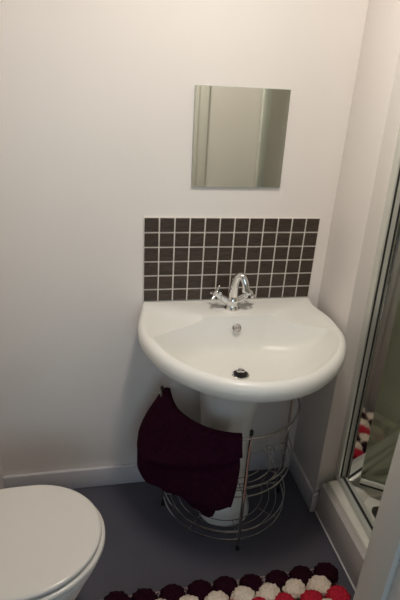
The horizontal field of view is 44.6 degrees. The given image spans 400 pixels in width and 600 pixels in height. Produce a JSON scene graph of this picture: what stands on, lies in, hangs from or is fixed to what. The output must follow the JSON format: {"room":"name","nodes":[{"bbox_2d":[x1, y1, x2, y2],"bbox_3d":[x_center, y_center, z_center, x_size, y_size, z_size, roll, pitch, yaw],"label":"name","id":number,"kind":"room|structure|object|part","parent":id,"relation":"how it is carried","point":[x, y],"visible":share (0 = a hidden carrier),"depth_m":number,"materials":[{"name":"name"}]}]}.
{"room":"bathroom","nodes":[
{"label":"bathroom","id":0,"kind":"room"},
{"bbox_2d":[0,454,4,488],"bbox_3d":[-0.811,-0.286,1.324,0.275,2.350,0.140,-2,25,-11],"label":"wall","id":1,"kind":"structure","parent":0,"point":[1,468],"depth_m":1.82,"materials":[{"name":"paint"}]},
{"bbox_2d":[0,0,368,474],"bbox_3d":[0.106,-0.340,1.629,2.395,2.400,0.100,-2,25,-11],"label":"wall","id":2,"kind":"structure","parent":0,"point":[97,97],"depth_m":1.49,"materials":[{"name":"paint"}]},
{"bbox_2d":[3,449,293,488],"bbox_3d":[-0.177,0.696,1.984,1.170,0.092,0.015,-2,25,-11],"label":"baseboard","id":3,"kind":"structure","parent":2,"relation":"attached to","point":[123,473],"depth_m":1.93,"materials":[{"name":"paint"}]},
{"bbox_2d":[143,217,319,300],"bbox_3d":[0.108,-0.138,1.663,0.600,0.293,0.008,-2,25,-11],"label":"tile backsplash","id":4,"kind":"structure","parent":2,"relation":"attached to","point":[185,258],"depth_m":1.65,"materials":[{"name":"brown tile"}]},
{"bbox_2d":[191,85,290,187],"bbox_3d":[0.123,-0.496,1.500,0.293,0.293,0.008,-2,25,-11],"label":"wall mirror","id":5,"kind":"object","parent":2,"relation":"attached to","point":[239,133],"visible":1,"depth_m":1.49,"materials":[{"name":"silver mirror"}]},
{"bbox_2d":[71,467,354,599],"bbox_3d":[0.153,0.977,1.577,2.390,0.050,1.100,-2,25,-11],"label":"floor","id":6,"kind":"structure","parent":0,"point":[145,546],"depth_m":1.74,"materials":[{"name":"plastic"}]},
{"bbox_2d":[0,485,104,599],"bbox_3d":[-0.571,0.629,1.230,0.652,0.788,0.384,-2,25,-11],"label":"toilet","id":7,"kind":"object","parent":6,"relation":"on","point":[52,538],"visible":1,"depth_m":1.23,"materials":[{"name":"ceramic"}]},
{"bbox_3d":[-0.460,0.625,1.252,0.426,0.018,0.358,-2,25,-11],"label":"seat","id":8,"kind":"part","parent":7,"relation":"part of","materials":[{"name":"plastic"}]},
{"bbox_2d":[104,562,350,599],"bbox_3d":[0.099,1.002,1.387,0.827,0.050,0.460,-2,25,-11],"label":"bath mat","id":9,"kind":"object","parent":6,"relation":"on","point":[301,583],"visible":1,"depth_m":1.55,"materials":[{"name":"multicoloured fabric"}]},
{"bbox_2d":[158,385,300,550],"bbox_3d":[0.113,0.584,1.714,0.509,0.549,0.251,-2,25,-11],"label":"wire rack","id":10,"kind":"object","parent":6,"relation":"on","point":[250,438],"visible":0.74,"depth_m":1.71,"materials":[{"name":"silver metal"}]},
{"bbox_2d":[137,387,242,516],"bbox_3d":[-0.061,0.548,1.646,0.416,0.414,0.163,22,30,35],"label":"towel","id":11,"kind":"object","parent":10,"relation":"hanging from","point":[188,459],"visible":0.99,"depth_m":1.58,"materials":[{"name":"fabric"}]},
{"bbox_2d":[163,475,284,540],"bbox_3d":[0.113,0.771,1.801,0.475,0.048,0.241,-2,25,-11],"label":"shelf","id":12,"kind":"object","parent":10,"relation":"attached to","point":[238,532],"depth_m":1.77,"materials":[{"name":"silver metal"}]},
{"bbox_2d":[234,435,291,497],"bbox_3d":[0.124,0.589,1.719,0.475,0.048,0.241,-2,25,-11],"label":"shelf","id":13,"kind":"object","parent":10,"relation":"attached to","point":[244,488],"depth_m":1.70,"materials":[{"name":"silver metal"}]},
{"bbox_3d":[0.137,0.385,1.624,0.481,0.009,0.241,-2,25,-11],"label":"rail","id":14,"kind":"part","parent":10,"relation":"part of","materials":[{"name":"silver metal"}]},
{"bbox_2d":[137,297,346,525],"bbox_3d":[0.127,0.471,1.656,0.661,0.804,0.527,-2,25,-11],"label":"washbasin","id":15,"kind":"object","parent":6,"relation":"on","point":[266,350],"visible":0.96,"depth_m":1.59,"materials":[{"name":"ceramic"}]},
{"bbox_2d":[210,272,254,311],"bbox_3d":[0.115,-0.029,1.621,0.158,0.135,0.075,-2,25,-11],"label":"mixer tap","id":16,"kind":"object","parent":15,"relation":"on","point":[231,302],"visible":1,"depth_m":1.62,"materials":[{"name":"silver metal"}]},
{"bbox_3d":[0.131,-0.045,1.609,0.078,0.096,0.033,20,29,32],"label":"spout","id":17,"kind":"part","parent":16,"relation":"part of","materials":[{"name":"silver metal"}]},
{"bbox_3d":[0.144,0.183,1.527,0.661,0.172,0.527,-2,25,-11],"label":"basin bowl","id":18,"kind":"part","parent":15,"relation":"part of","materials":[{"name":"ceramic"}]},
{"bbox_2d":[315,475,387,590],"bbox_3d":[0.897,0.893,1.609,0.770,0.159,0.739,-2,25,-11],"label":"shower tray","id":19,"kind":"object","parent":6,"relation":"on","point":[348,538],"visible":0.44,"depth_m":1.73,"materials":[{"name":"plastic"}]},
{"bbox_3d":[0.535,0.910,1.539,0.022,0.146,0.739,-2,25,-11],"label":"riser panel","id":20,"kind":"part","parent":19,"relation":"part of","materials":[{"name":"white plastic"}]},
{"bbox_2d":[335,126,399,538],"bbox_3d":[0.755,-0.030,1.175,0.354,1.860,0.789,-1,25,-9],"label":"shower door frame","id":21,"kind":"structure","parent":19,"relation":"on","point":[391,215],"depth_m":1.60,"materials":[{"name":"silver metal"}]},
{"bbox_3d":[0.589,0.815,1.519,0.038,0.022,0.691,-1,25,-9],"label":"sill","id":22,"kind":"part","parent":21,"relation":"part of","materials":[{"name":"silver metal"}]},
{"bbox_3d":[0.710,0.691,1.758,0.257,0.030,0.018,12,26,18],"label":"rail","id":23,"kind":"part","parent":21,"relation":"part of","materials":[{"name":"silver metal"}]},
{"bbox_2d":[293,0,399,507],"bbox_3d":[0.895,-0.315,1.618,0.845,2.350,0.242,-2,25,-11],"label":"wall","id":24,"kind":"structure","parent":0,"point":[374,118],"depth_m":1.57,"materials":[{"name":"paint"}]},
{"bbox_2d":[289,451,318,511],"bbox_3d":[0.417,0.732,1.984,0.023,0.092,0.242,-2,25,-11],"label":"baseboard","id":25,"kind":"structure","parent":24,"relation":"attached to","point":[310,496],"depth_m":1.95,"materials":[{"name":"paint"}]},
{"bbox_2d":[387,560,399,599],"bbox_3d":[0.329,0.091,0.642,2.220,2.350,0.100,-2,25,-11],"label":"wall","id":26,"kind":"structure","parent":0,"point":[394,593],"depth_m":0.82,"materials":[{"name":"paint"}]},
{"bbox_2d":[353,433,399,599],"bbox_3d":[-0.049,0.242,0.643,0.802,2.032,0.120,-2,25,-11],"label":"trim","id":27,"kind":"structure","parent":26,"relation":"attached to","point":[382,557],"depth_m":0.82,"materials":[{"name":"paint"}]}
]}

